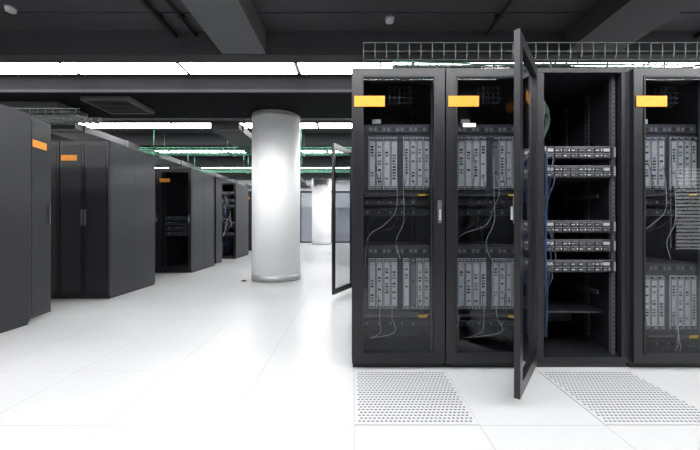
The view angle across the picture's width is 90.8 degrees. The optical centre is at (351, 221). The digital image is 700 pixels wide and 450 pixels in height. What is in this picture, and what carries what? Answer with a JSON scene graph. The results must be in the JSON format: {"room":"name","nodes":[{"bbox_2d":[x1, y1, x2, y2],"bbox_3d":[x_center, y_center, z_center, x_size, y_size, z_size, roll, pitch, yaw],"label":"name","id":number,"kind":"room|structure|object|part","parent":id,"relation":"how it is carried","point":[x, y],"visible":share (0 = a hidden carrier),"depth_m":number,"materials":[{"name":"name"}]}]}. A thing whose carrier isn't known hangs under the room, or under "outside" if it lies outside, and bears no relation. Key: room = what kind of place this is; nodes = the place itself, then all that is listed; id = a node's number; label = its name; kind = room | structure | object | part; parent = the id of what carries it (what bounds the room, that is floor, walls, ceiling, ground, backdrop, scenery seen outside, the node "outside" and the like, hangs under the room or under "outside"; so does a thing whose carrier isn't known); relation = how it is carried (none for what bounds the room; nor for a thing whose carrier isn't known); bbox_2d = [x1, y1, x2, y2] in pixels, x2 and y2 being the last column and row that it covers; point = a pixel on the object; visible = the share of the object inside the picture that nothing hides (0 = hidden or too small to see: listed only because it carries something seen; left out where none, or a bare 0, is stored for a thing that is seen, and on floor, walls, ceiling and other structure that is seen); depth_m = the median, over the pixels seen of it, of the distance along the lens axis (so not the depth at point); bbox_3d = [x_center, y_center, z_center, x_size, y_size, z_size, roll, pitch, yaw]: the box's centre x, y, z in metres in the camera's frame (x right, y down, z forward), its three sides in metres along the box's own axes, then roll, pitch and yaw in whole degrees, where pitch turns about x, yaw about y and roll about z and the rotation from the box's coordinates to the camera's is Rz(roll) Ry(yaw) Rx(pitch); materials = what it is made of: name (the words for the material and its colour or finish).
{"room":"server room","nodes":[
{"label":"server room","id":0,"kind":"room"},
{"bbox_2d":[238,180,349,240],"bbox_3d":[0.500,-0.727,17.075,20.000,3.400,0.150,0,0,0],"label":"wall","id":1,"kind":"structure","parent":0,"point":[342,200],"depth_m":17.00,"materials":[{"name":"white paint"}]},
{"bbox_2d":[0,243,699,449],"bbox_3d":[0.500,1.023,6.500,20.000,0.100,21.000,0,0,0],"label":"floor","id":2,"kind":"structure","parent":0,"point":[208,358],"depth_m":2.08,"materials":[{"name":"tile"}]},
{"bbox_2d":[0,104,50,332],"bbox_3d":[-3.369,-0.027,2.867,0.616,2.000,1.430,0,0,0],"label":"rack","id":3,"kind":"object","parent":2,"relation":"on","point":[25,140],"visible":1,"depth_m":3.23,"materials":[{"name":"metal"}]},
{"bbox_3d":[-3.104,-0.042,3.433,0.045,1.940,0.300,0,0,-11],"label":"half door","id":4,"kind":"part","parent":3,"relation":"part of","materials":[{"name":"metal"}]},
{"bbox_2d":[51,141,62,298],"bbox_3d":[-3.986,-0.027,4.842,0.616,2.000,1.050,0,0,0],"label":"rack","id":5,"kind":"object","parent":2,"relation":"on","point":[55,145],"visible":0.1,"depth_m":4.33,"materials":[{"name":"metal"}]},
{"bbox_2d":[60,141,154,298],"bbox_3d":[-3.369,-0.027,4.842,0.616,2.000,1.050,0,0,0],"label":"rack","id":6,"kind":"object","parent":2,"relation":"on","point":[107,188],"visible":1,"depth_m":4.34,"materials":[{"name":"metal"}]},
{"bbox_3d":[-3.369,-0.042,4.341,0.605,1.940,0.048,0,0,0],"label":"double door","id":7,"kind":"part","parent":6,"relation":"part of","materials":[{"name":"black metal"}]},
{"bbox_2d":[155,168,159,272],"bbox_3d":[-3.986,-0.027,7.123,0.616,2.000,1.154,0,0,0],"label":"rack","id":8,"kind":"object","parent":2,"relation":"on","point":[156,169],"visible":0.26,"depth_m":6.57,"materials":[{"name":"metal"}]},
{"bbox_2d":[159,168,221,272],"bbox_3d":[-3.346,-0.027,7.275,0.661,1.999,1.458,0,0,0],"label":"rack","id":9,"kind":"object","parent":2,"relation":"on","point":[190,200],"visible":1,"depth_m":7.00,"materials":[{"name":"metal"}]},
{"bbox_3d":[-3.369,-0.042,6.572,0.607,1.940,0.052,0,0,0],"label":"glass door","id":10,"kind":"part","parent":9,"relation":"part of","materials":[{"name":"black glass"}]},
{"bbox_3d":[-3.041,-0.042,7.854,0.028,1.940,0.300,0,0,4],"label":"half door","id":11,"kind":"part","parent":9,"relation":"part of","materials":[{"name":"black metal"}]},
{"bbox_2d":[222,183,247,258],"bbox_3d":[-3.387,-0.027,9.660,0.650,2.000,1.100,0,0,0],"label":"rack","id":12,"kind":"object","parent":2,"relation":"on","point":[234,195],"visible":0.68,"depth_m":9.48,"materials":[{"name":"metal"}]},
{"bbox_2d":[248,192,251,250],"bbox_3d":[-3.369,-0.027,12.225,0.616,2.000,1.150,0,0,0],"label":"rack","id":13,"kind":"object","parent":2,"relation":"on","point":[249,193],"visible":0.1,"depth_m":11.67,"materials":[{"name":"metal"}]},
{"bbox_2d":[251,109,300,282],"bbox_3d":[-1.300,-0.417,5.930,0.826,2.780,0.826,0,0,0],"label":"round column","id":14,"kind":"structure","parent":2,"relation":"on","point":[275,132],"depth_m":5.58,"materials":[{"name":"white paint"}]},
{"bbox_2d":[248,191,349,242],"bbox_3d":[-1.200,-0.237,16.130,9.660,2.420,0.060,0,0,0],"label":"window frame","id":15,"kind":"structure","parent":2,"relation":"on","point":[248,191],"depth_m":16.10,"materials":[{"name":"black metal"}]},
{"bbox_2d":[312,179,330,244],"bbox_3d":[-1.330,-0.542,15.000,0.836,3.030,0.836,0,0,0],"label":"round column","id":16,"kind":"structure","parent":2,"relation":"on","point":[321,188],"depth_m":14.64,"materials":[{"name":"white paint"}]},
{"bbox_2d":[331,143,351,294],"bbox_3d":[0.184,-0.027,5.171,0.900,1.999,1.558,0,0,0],"label":"door","id":17,"kind":"structure","parent":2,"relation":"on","point":[346,286],"depth_m":4.43,"materials":[{"name":"metal"}]},
{"bbox_2d":[352,68,444,366],"bbox_3d":[0.306,-0.027,2.773,0.616,2.000,1.054,0,0,0],"label":"rack","id":18,"kind":"object","parent":2,"relation":"on","point":[398,114],"visible":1,"depth_m":2.39,"materials":[{"name":"metal"}]},
{"bbox_2d":[363,42,699,67],"bbox_3d":[2.840,-1.139,2.640,5.528,0.224,0.487,0,0,0],"label":"cable tray","id":19,"kind":"object","parent":18,"relation":"on","point":[465,65],"visible":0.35,"depth_m":2.40,"materials":[{"name":"grey metal"}]},
{"bbox_2d":[354,371,478,424],"bbox_3d":[0.312,0.971,1.950,0.594,0.002,0.594,0,0,0],"label":"panel","id":20,"kind":"object","parent":2,"relation":"on","point":[415,380],"visible":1,"depth_m":1.93,"materials":[{"name":"white metal"}]},
{"bbox_2d":[357,372,471,421],"bbox_3d":[0.312,0.970,1.950,0.566,0.001,0.553,0,0,0],"label":"perforations","id":21,"kind":"object","parent":20,"relation":"on","point":[358,372],"visible":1,"depth_m":1.86,"materials":[{"name":"grey metal"}]},
{"bbox_2d":[443,68,538,366],"bbox_3d":[0.923,-0.027,2.773,0.616,2.000,1.054,0,0,0],"label":"rack","id":22,"kind":"object","parent":2,"relation":"on","point":[479,102],"visible":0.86,"depth_m":2.39,"materials":[{"name":"metal"}]},
{"bbox_2d":[511,28,628,399],"bbox_3d":[1.350,-0.027,2.575,0.994,1.999,1.548,0,0,0],"label":"rack","id":23,"kind":"object","parent":2,"relation":"on","point":[584,112],"visible":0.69,"depth_m":2.35,"materials":[{"name":"metal"}]},
{"bbox_3d":[1.037,-0.042,2.061,0.052,1.940,0.607,0,0,36],"label":"glass door","id":24,"kind":"part","parent":23,"relation":"part of","materials":[{"name":"black"}]},
{"bbox_2d":[539,371,699,424],"bbox_3d":[1.512,0.971,1.950,0.594,0.002,0.594,0,0,0],"label":"panel","id":25,"kind":"object","parent":2,"relation":"on","point":[590,381],"visible":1,"depth_m":1.93,"materials":[{"name":"white metal"}]},
{"bbox_2d":[545,372,699,421],"bbox_3d":[1.512,0.970,1.950,0.566,0.001,0.553,0,0,0],"label":"perforations","id":26,"kind":"object","parent":25,"relation":"on","point":[545,372],"visible":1,"depth_m":1.89,"materials":[{"name":"grey metal"}]},
{"bbox_2d":[627,68,699,366],"bbox_3d":[2.156,-0.027,2.773,0.616,2.000,1.054,0,0,0],"label":"rack","id":27,"kind":"object","parent":2,"relation":"on","point":[664,103],"visible":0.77,"depth_m":2.39,"materials":[{"name":"metal"}]},
{"bbox_2d":[0,0,699,179],"bbox_3d":[0.500,-2.242,6.500,20.000,0.370,21.000,0,0,0],"label":"ceiling","id":28,"kind":"structure","parent":0,"point":[32,15],"depth_m":3.86,"materials":[{"name":"black paint"}]},
{"bbox_2d":[4,4,17,13],"bbox_3d":[-3.620,-2.252,3.660,0.110,0.050,0.110,0,0,0],"label":"smoke detector","id":29,"kind":"object","parent":28,"relation":"attached to","point":[8,8],"visible":1,"depth_m":3.63,"materials":[{"name":"grey plastic"}]},
{"bbox_2d":[0,101,87,119],"bbox_3d":[-5.300,-1.752,5.450,1.800,0.100,0.600,0,0,0],"label":"cable tray","id":30,"kind":"object","parent":28,"relation":"attached to","point":[12,104],"visible":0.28,"depth_m":5.19,"materials":[{"name":"grey"}]},
{"bbox_2d":[13,108,101,124],"bbox_3d":[-5.277,-1.544,4.700,3.455,0.365,0.460,0,0,0],"label":"cable tray","id":31,"kind":"object","parent":28,"relation":"hanging from","point":[78,118],"visible":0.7,"depth_m":4.59,"materials":[{"name":"grey metal"}]},
{"bbox_2d":[80,96,154,113],"bbox_3d":[-3.550,-1.774,5.275,0.700,0.065,0.650,0,0,0],"label":"ceiling vent","id":32,"kind":"object","parent":28,"relation":"in","point":[110,104],"visible":1,"depth_m":5.15,"materials":[{"name":"black metal"}]},
{"bbox_2d":[46,122,251,187],"bbox_3d":[-5.250,-1.702,11.500,0.740,0.140,10.800,0,0,0],"label":"air duct","id":33,"kind":"object","parent":28,"relation":"attached to","point":[73,132],"visible":0.44,"depth_m":6.94,"materials":[{"name":"grey metal"}]},
{"bbox_2d":[138,0,177,37],"bbox_3d":[-2.100,-2.233,0.060,0.080,0.088,8.100,0,0,0],"label":"conduit","id":34,"kind":"object","parent":28,"relation":"attached to","point":[160,17],"depth_m":3.74,"materials":[{"name":"black metal"}]},
{"bbox_2d":[0,74,351,117],"bbox_3d":[0.500,-1.932,5.400,20.000,0.250,1.200,0,0,0],"label":"ceiling soffit","id":35,"kind":"structure","parent":28,"relation":"attached to","point":[165,105],"depth_m":4.89,"materials":[{"name":"grey paint"}]},
{"bbox_2d":[0,89,351,92],"bbox_3d":[0.500,-1.807,4.772,20.000,0.040,0.045,0,0,0],"label":"trim","id":36,"kind":"structure","parent":28,"relation":"attached to","point":[1,90],"depth_m":4.75,"materials":[{"name":"black metal"}]},
{"bbox_2d":[165,0,196,35],"bbox_3d":[-1.860,-2.243,0.060,0.080,0.068,8.100,0,0,0],"label":"conduit","id":37,"kind":"object","parent":28,"relation":"attached to","point":[180,16],"depth_m":3.75,"materials":[{"name":"black metal"}]},
{"bbox_2d":[51,133,351,148],"bbox_3d":[0.500,-1.917,8.250,20.000,0.280,0.500,0,0,0],"label":"ceiling beam","id":38,"kind":"structure","parent":28,"relation":"attached to","point":[142,139],"depth_m":8.00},
{"bbox_2d":[76,121,351,127],"bbox_3d":[0.780,-2.036,7.250,18.000,0.042,0.380,0,0,0],"label":"ceiling light strip","id":39,"kind":"object","parent":28,"relation":"attached to","point":[105,124],"depth_m":7.13,"materials":[{"name":"white plastic"}]},
{"bbox_2d":[181,0,265,53],"bbox_3d":[-1.290,-2.142,0.060,0.520,0.270,8.120,0,0,0],"label":"ceiling beam","id":40,"kind":"structure","parent":28,"relation":"attached to","point":[234,26],"depth_m":3.54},
{"bbox_2d":[140,128,351,156],"bbox_3d":[-0.553,-1.780,7.700,8.106,0.555,0.460,0,0,0],"label":"cable tray","id":41,"kind":"object","parent":28,"relation":"hanging from","point":[164,153],"visible":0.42,"depth_m":7.56,"materials":[{"name":"green metal"}]},
{"bbox_2d":[155,157,349,166],"bbox_3d":[0.500,-1.917,11.100,20.000,0.280,0.400,0,0,0],"label":"ceiling beam","id":42,"kind":"structure","parent":28,"relation":"attached to","point":[197,161],"depth_m":10.90,"materials":[{"name":"black concrete"}]},
{"bbox_2d":[155,167,349,173],"bbox_3d":[-1.552,-1.720,10.100,10.105,0.535,0.460,0,0,0],"label":"cable tray","id":43,"kind":"object","parent":28,"relation":"hanging from","point":[205,170],"visible":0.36,"depth_m":10.10,"materials":[{"name":"green metal"}]},
{"bbox_2d":[154,150,351,150],"bbox_3d":[0.780,-2.036,10.000,18.000,0.042,0.380,0,0,0],"label":"ceiling light strip","id":44,"kind":"object","parent":28,"relation":"attached to","point":[154,150],"depth_m":9.81,"materials":[{"name":"white plastic"}]},
{"bbox_2d":[211,122,310,187],"bbox_3d":[-2.250,-1.702,11.500,0.540,0.140,10.800,0,0,0],"label":"air duct","id":45,"kind":"object","parent":28,"relation":"attached to","point":[236,133],"visible":0.38,"depth_m":6.49,"materials":[{"name":"grey metal"}]},
{"bbox_2d":[218,173,349,178],"bbox_3d":[0.500,-1.917,13.900,20.000,0.280,0.400,0,0,0],"label":"ceiling beam","id":46,"kind":"structure","parent":28,"relation":"attached to","point":[231,175],"depth_m":13.70,"materials":[{"name":"black concrete"}]},
{"bbox_2d":[0,31,699,62],"bbox_3d":[0.500,-2.137,4.225,20.000,0.280,0.210,0,0,0],"label":"ceiling beam","id":47,"kind":"structure","parent":28,"relation":"attached to","point":[15,46],"depth_m":4.12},
{"bbox_2d":[0,63,699,73],"bbox_3d":[0.780,-2.036,4.540,18.000,0.042,0.380,0,0,0],"label":"ceiling light strip","id":48,"kind":"object","parent":28,"relation":"attached to","point":[5,68],"depth_m":4.53,"materials":[{"name":"white plastic"}]},
{"bbox_2d":[385,15,394,23],"bbox_3d":[0.420,-2.252,3.850,0.110,0.050,0.110,0,0,0],"label":"smoke detector","id":49,"kind":"object","parent":28,"relation":"attached to","point":[389,19],"visible":1,"depth_m":3.82,"materials":[{"name":"grey plastic"}]},
{"bbox_2d":[485,0,513,36],"bbox_3d":[1.600,-2.242,0.060,0.080,0.070,8.100,0,0,0],"label":"conduit","id":50,"kind":"object","parent":28,"relation":"attached to","point":[497,17],"depth_m":3.75,"materials":[{"name":"black metal"}]},
{"bbox_2d":[566,0,698,50],"bbox_3d":[2.865,-2.152,0.060,0.630,0.250,8.120,0,0,0],"label":"ceiling beam","id":51,"kind":"structure","parent":28,"relation":"attached to","point":[607,20],"depth_m":3.56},
{"bbox_2d":[694,31,699,37],"bbox_3d":[4.100,-2.232,0.060,0.080,0.090,8.100,0,0,0],"label":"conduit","id":52,"kind":"object","parent":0,"point":[697,34],"depth_m":4.07,"materials":[{"name":"black metal"}]}
]}

